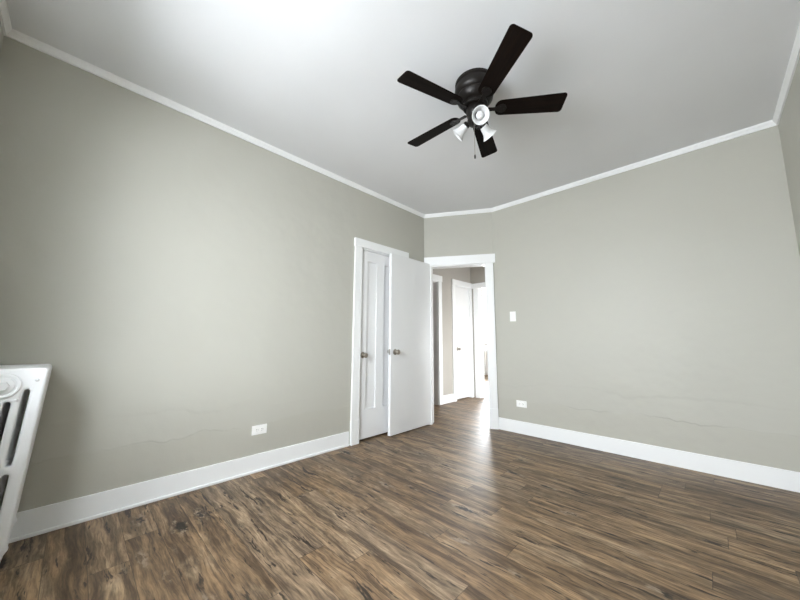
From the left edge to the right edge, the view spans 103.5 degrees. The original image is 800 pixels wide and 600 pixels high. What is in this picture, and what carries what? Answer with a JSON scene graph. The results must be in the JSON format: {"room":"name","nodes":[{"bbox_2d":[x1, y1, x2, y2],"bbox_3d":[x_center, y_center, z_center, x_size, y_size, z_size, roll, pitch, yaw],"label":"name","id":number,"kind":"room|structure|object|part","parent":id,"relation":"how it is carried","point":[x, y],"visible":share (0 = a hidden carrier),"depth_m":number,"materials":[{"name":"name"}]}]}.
{"room":"empty bedroom","nodes":[
{"label":"empty bedroom","id":0,"kind":"room"},
{"bbox_2d":[0,21,3,51],"bbox_3d":[-1.169,-0.301,0.355,3.410,2.715,0.326,-7,-10,44],"label":"wall","id":1,"kind":"structure","parent":0,"point":[1,30],"depth_m":1.70,"materials":[{"name":"beige paint"}]},
{"bbox_2d":[0,0,11,34],"bbox_3d":[-1.038,-1.608,0.653,3.145,0.044,0.026,-7,-10,44],"label":"crown molding","id":2,"kind":"structure","parent":1,"relation":"attached to","point":[4,13],"depth_m":1.65,"materials":[{"name":"white wood"}]},
{"bbox_2d":[0,36,423,512],"bbox_3d":[-1.093,0.013,2.761,0.133,2.715,3.908,-7,-10,44],"label":"wall","id":3,"kind":"structure","parent":0,"point":[185,284],"depth_m":2.12,"materials":[{"name":"beige paint"}]},
{"bbox_2d":[9,431,348,542],"bbox_3d":[-1.335,1.246,2.246,0.020,0.135,2.390,-7,-10,44],"label":"baseboard","id":4,"kind":"structure","parent":3,"relation":"attached to","point":[48,518],"depth_m":2.01,"materials":[{"name":"white wood"}]},
{"bbox_2d":[4,29,424,217],"bbox_3d":[-0.914,-1.302,2.994,0.026,0.044,3.581,-7,-10,44],"label":"crown molding","id":5,"kind":"structure","parent":3,"relation":"attached to","point":[13,34],"depth_m":2.27,"materials":[{"name":"white wood"}]},
{"bbox_2d":[252,424,266,435],"bbox_3d":[-1.117,1.030,2.507,0.009,0.071,0.116,-7,-10,44],"label":"electrical outlet","id":6,"kind":"object","parent":3,"relation":"attached to","point":[258,429],"visible":1,"depth_m":2.50,"materials":[{"name":"white plastic"}]},
{"bbox_2d":[359,250,388,439],"bbox_3d":[-0.213,0.459,3.505,0.101,1.986,0.572,-7,-10,44],"label":"door","id":7,"kind":"structure","parent":3,"relation":"in","point":[373,400],"depth_m":3.46,"materials":[{"name":"white wood"}]},
{"bbox_3d":[-0.370,0.578,3.301,0.064,0.066,0.066,-7,-10,44],"label":"knob","id":8,"kind":"part","parent":7,"relation":"part of","materials":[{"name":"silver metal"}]},
{"bbox_2d":[349,237,408,445],"bbox_3d":[-0.243,0.426,3.567,0.165,2.113,0.830,-7,-10,44],"label":"door frame","id":9,"kind":"structure","parent":3,"relation":"attached to","point":[360,245],"depth_m":3.28,"materials":[{"name":"white wood"}]},
{"bbox_3d":[-0.449,0.315,3.277,0.022,1.792,0.094,-7,-10,44],"label":"casing","id":10,"kind":"part","parent":9,"relation":"part of","materials":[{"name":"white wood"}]},
{"bbox_3d":[-0.190,-0.583,3.651,0.031,0.089,0.830,-7,-10,44],"label":"head casing","id":11,"kind":"part","parent":9,"relation":"part of","materials":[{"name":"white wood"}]},
{"bbox_2d":[0,375,799,599],"bbox_3d":[0.942,1.712,4.806,7.043,0.102,10.302,-7,-10,44],"label":"floor","id":12,"kind":"structure","parent":0,"point":[455,507],"depth_m":1.69,"materials":[{"name":"brown wood"}]},
{"bbox_2d":[0,364,51,561],"bbox_3d":[-1.883,0.757,1.434,0.386,0.888,0.311,-7,-10,44],"label":"radiator","id":13,"kind":"object","parent":12,"relation":"on","point":[16,381],"visible":1,"depth_m":1.41,"materials":[{"name":"white metal"}]},
{"bbox_2d":[484,346,487,372],"bbox_3d":[2.472,1.809,9.320,1.276,0.888,0.311,-7,-10,44],"label":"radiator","id":14,"kind":"object","parent":12,"relation":"on","point":[485,347],"visible":0.08,"depth_m":9.15,"materials":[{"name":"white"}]},
{"bbox_2d":[6,0,799,213],"bbox_3d":[0.957,-1.082,5.170,7.043,0.102,10.302,-7,-10,44],"label":"ceiling","id":15,"kind":"structure","parent":0,"point":[314,81],"depth_m":1.99,"materials":[{"name":"white paint"}]},
{"bbox_2d":[397,24,567,158],"bbox_3d":[0.465,-1.153,2.079,1.033,0.562,1.078,-7,-10,44],"label":"ceiling fan","id":16,"kind":"object","parent":15,"relation":"hanging from","point":[475,88],"visible":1,"depth_m":1.97,"materials":[{"name":"black wood"}]},
{"bbox_3d":[0.195,-1.268,1.903,0.429,0.007,0.128,4,6,-28],"label":"blade","id":17,"kind":"part","parent":16,"relation":"part of","materials":[{"name":"brown wood"}]},
{"bbox_3d":[0.245,-1.217,2.296,0.429,0.007,0.128,-7,4,43],"label":"blade","id":18,"kind":"part","parent":16,"relation":"part of","materials":[{"name":"brown wood"}]},
{"bbox_3d":[0.395,-1.113,2.099,0.108,0.107,0.105,-7,-10,44],"label":"lamp shade","id":19,"kind":"part","parent":16,"relation":"part of","materials":[{"name":"white glass"}]},
{"bbox_3d":[0.488,-1.144,1.952,0.049,0.060,0.065,3,-8,-23],"label":"light bulb","id":20,"kind":"part","parent":16,"relation":"part of","materials":[{"name":"white glass"}]},
{"bbox_3d":[0.492,-1.134,1.933,0.106,0.107,0.106,-7,-10,44],"label":"lamp shade","id":21,"kind":"part","parent":16,"relation":"part of","materials":[{"name":"white glass"}]},
{"bbox_3d":[0.637,-1.205,2.369,0.128,0.007,0.429,-18,-14,22],"label":"blade","id":22,"kind":"part","parent":16,"relation":"part of","materials":[{"name":"brown wood"}]},
{"bbox_3d":[0.590,-1.112,2.098,0.104,0.107,0.109,-7,-10,44],"label":"lamp shade","id":23,"kind":"part","parent":16,"relation":"part of","materials":[{"name":"white glass"}]},
{"bbox_3d":[0.556,-1.288,1.734,0.128,0.007,0.429,16,-10,-8],"label":"blade","id":24,"kind":"part","parent":16,"relation":"part of","materials":[{"name":"black wood"}]},
{"bbox_3d":[0.829,-1.249,2.022,0.429,0.007,0.128,-1,-21,7],"label":"blade","id":25,"kind":"part","parent":16,"relation":"part of","materials":[{"name":"brown wood"}]},
{"bbox_2d":[433,267,470,395],"bbox_3d":[0.576,0.353,5.301,0.133,2.715,2.377,-7,-10,44],"label":"wall","id":26,"kind":"structure","parent":0,"point":[461,274],"depth_m":5.45,"materials":[{"name":"beige paint"}]},
{"bbox_2d":[433,274,442,404],"bbox_3d":[0.262,0.599,4.925,0.165,2.127,1.148,-7,-10,44],"label":"door frame","id":27,"kind":"structure","parent":26,"relation":"attached to","point":[437,280],"depth_m":5.24,"materials":[{"name":"white wood"}]},
{"bbox_3d":[0.316,-0.410,5.009,0.031,0.102,1.148,-7,-10,44],"label":"head casing","id":28,"kind":"part","parent":27,"relation":"part of","materials":[{"name":"white wood"}]},
{"bbox_3d":[0.670,0.695,5.244,0.022,2.025,0.092,-7,-10,44],"label":"casing","id":29,"kind":"part","parent":27,"relation":"part of","materials":[{"name":"white wood"}]},
{"bbox_2d":[443,394,453,403],"bbox_3d":[0.802,1.652,5.270,0.010,0.135,0.314,-7,-10,44],"label":"baseboard","id":30,"kind":"structure","parent":26,"relation":"attached to","point":[449,398],"depth_m":5.27,"materials":[{"name":"white wood"}]},
{"bbox_2d":[455,287,470,398],"bbox_3d":[1.151,0.758,5.735,0.101,1.987,0.474,-7,-10,44],"label":"door","id":31,"kind":"structure","parent":26,"relation":"in","point":[461,294],"depth_m":5.75,"materials":[{"name":"white wood"}]},
{"bbox_2d":[424,212,497,393],"bbox_3d":[0.760,0.192,4.055,0.880,2.715,0.122,-2,-8,14],"label":"wall","id":32,"kind":"structure","parent":0,"point":[469,234],"depth_m":4.12,"materials":[{"name":"beige paint"}]},
{"bbox_2d":[387,253,431,435],"bbox_3d":[0.143,0.493,3.770,0.165,2.013,0.743,-7,-10,44],"label":"door","id":33,"kind":"structure","parent":32,"relation":"in","point":[410,340],"depth_m":3.71,"materials":[{"name":"white wood"}]},
{"bbox_3d":[-0.033,0.578,3.505,0.065,0.066,0.066,-7,-10,44],"label":"knob","id":34,"kind":"part","parent":33,"relation":"part of","materials":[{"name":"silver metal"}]},
{"bbox_2d":[424,208,490,217],"bbox_3d":[0.753,-1.142,4.155,0.887,0.044,0.026,-2,-8,14],"label":"crown molding","id":35,"kind":"structure","parent":32,"relation":"attached to","point":[488,210],"depth_m":4.14,"materials":[{"name":"white wood"}]},
{"bbox_2d":[424,253,498,429],"bbox_3d":[0.763,0.487,4.000,0.910,2.116,0.155,-2,-8,14],"label":"door frame","id":36,"kind":"structure","parent":32,"relation":"attached to","point":[479,260],"depth_m":3.93,"materials":[{"name":"white wood"}]},
{"bbox_3d":[0.356,0.432,4.049,0.094,1.769,0.022,-2,-8,14],"label":"casing","id":37,"kind":"part","parent":36,"relation":"part of","materials":[{"name":"white wood"}]},
{"bbox_3d":[0.758,-0.513,4.069,0.901,0.115,0.031,-2,-8,14],"label":"head casing","id":38,"kind":"part","parent":36,"relation":"part of","materials":[{"name":"white wood"}]},
{"bbox_3d":[1.119,0.411,3.860,0.094,1.769,0.022,-2,-8,14],"label":"casing","id":39,"kind":"part","parent":36,"relation":"part of","materials":[{"name":"white wood"}]},
{"bbox_2d":[470,267,484,396],"bbox_3d":[2.126,0.370,5.362,1.999,2.715,0.122,-7,-10,44],"label":"wall","id":40,"kind":"structure","parent":0,"point":[477,273],"depth_m":6.00,"materials":[{"name":"beige paint"}]},
{"bbox_2d":[451,279,484,401],"bbox_3d":[1.517,0.676,5.462,1.042,2.127,0.775,-7,-10,44],"label":"door frame","id":41,"kind":"structure","parent":40,"relation":"attached to","point":[477,288],"depth_m":5.85,"materials":[{"name":"white wood"}]},
{"bbox_3d":[0.951,0.733,5.529,0.022,2.025,0.088,-7,-10,44],"label":"casing","id":42,"kind":"part","parent":41,"relation":"part of","materials":[{"name":"white wood"}]},
{"bbox_3d":[1.155,-0.294,5.862,0.031,0.102,0.651,-7,-10,44],"label":"head casing","id":43,"kind":"part","parent":41,"relation":"part of","materials":[{"name":"white wood"}]},
{"bbox_3d":[1.352,0.789,5.937,0.022,2.025,0.088,-7,-10,44],"label":"casing","id":44,"kind":"part","parent":41,"relation":"part of","materials":[{"name":"white wood"}]},
{"bbox_3d":[1.437,0.782,5.881,0.100,2.025,0.022,-7,-10,44],"label":"casing","id":45,"kind":"part","parent":41,"relation":"part of","materials":[{"name":"white wood"}]},
{"bbox_3d":[1.726,-0.302,5.739,0.959,0.092,0.031,-7,-10,44],"label":"head casing","id":46,"kind":"part","parent":41,"relation":"part of","materials":[{"name":"white wood"}]},
{"bbox_2d":[492,125,799,471],"bbox_3d":[2.120,0.070,3.065,2.517,2.715,0.133,-7,-10,44],"label":"wall","id":47,"kind":"structure","parent":0,"point":[657,303],"depth_m":2.77,"materials":[{"name":"beige paint"}]},
{"bbox_2d":[510,311,515,320],"bbox_3d":[1.328,0.194,3.720,0.071,0.116,0.020,-7,-10,44],"label":"light switch","id":48,"kind":"object","parent":47,"relation":"attached to","point":[512,314],"visible":1,"depth_m":3.72,"materials":[{"name":"white plastic"}]},
{"bbox_2d":[516,400,526,407],"bbox_3d":[1.369,1.172,3.555,0.116,0.071,0.009,-7,-10,44],"label":"electrical outlet","id":49,"kind":"object","parent":47,"relation":"attached to","point":[519,403],"visible":1,"depth_m":3.55,"materials":[{"name":"white plastic"}]},
{"bbox_2d":[491,120,776,211],"bbox_3d":[2.022,-1.255,3.230,2.392,0.044,0.026,-7,-10,44],"label":"crown molding","id":50,"kind":"structure","parent":47,"relation":"attached to","point":[768,124],"depth_m":2.93,"materials":[{"name":"white wood"}]},
{"bbox_2d":[499,417,799,492],"bbox_3d":[2.016,1.349,2.893,2.384,0.135,0.010,-7,-10,44],"label":"baseboard","id":51,"kind":"structure","parent":47,"relation":"attached to","point":[789,480],"depth_m":2.65,"materials":[{"name":"white wood"}]},
{"bbox_2d":[778,57,799,255],"bbox_3d":[1.409,-0.248,0.648,0.133,2.715,4.351,-7,-10,44],"label":"wall","id":52,"kind":"structure","parent":0,"point":[789,123],"depth_m":2.16,"materials":[{"name":"beige paint"}]},
{"bbox_2d":[773,23,799,124],"bbox_3d":[1.473,-1.550,0.992,0.026,0.044,4.025,-7,-10,44],"label":"crown molding","id":53,"kind":"structure","parent":52,"relation":"attached to","point":[795,54],"depth_m":2.00,"materials":[{"name":"white wood"}]},
{"bbox_3d":[3.428,0.884,9.251,4.182,2.715,0.133,-7,-10,44],"label":"wall","id":54,"kind":"structure","parent":0,"visible":0},
{"bbox_2d":[482,291,486,343],"bbox_3d":[2.806,0.540,9.866,1.928,1.652,0.194,-7,-10,44],"label":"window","id":55,"kind":"structure","parent":54,"relation":"in","point":[483,292],"depth_m":9.94,"materials":[{"name":"white glass"}]}
]}

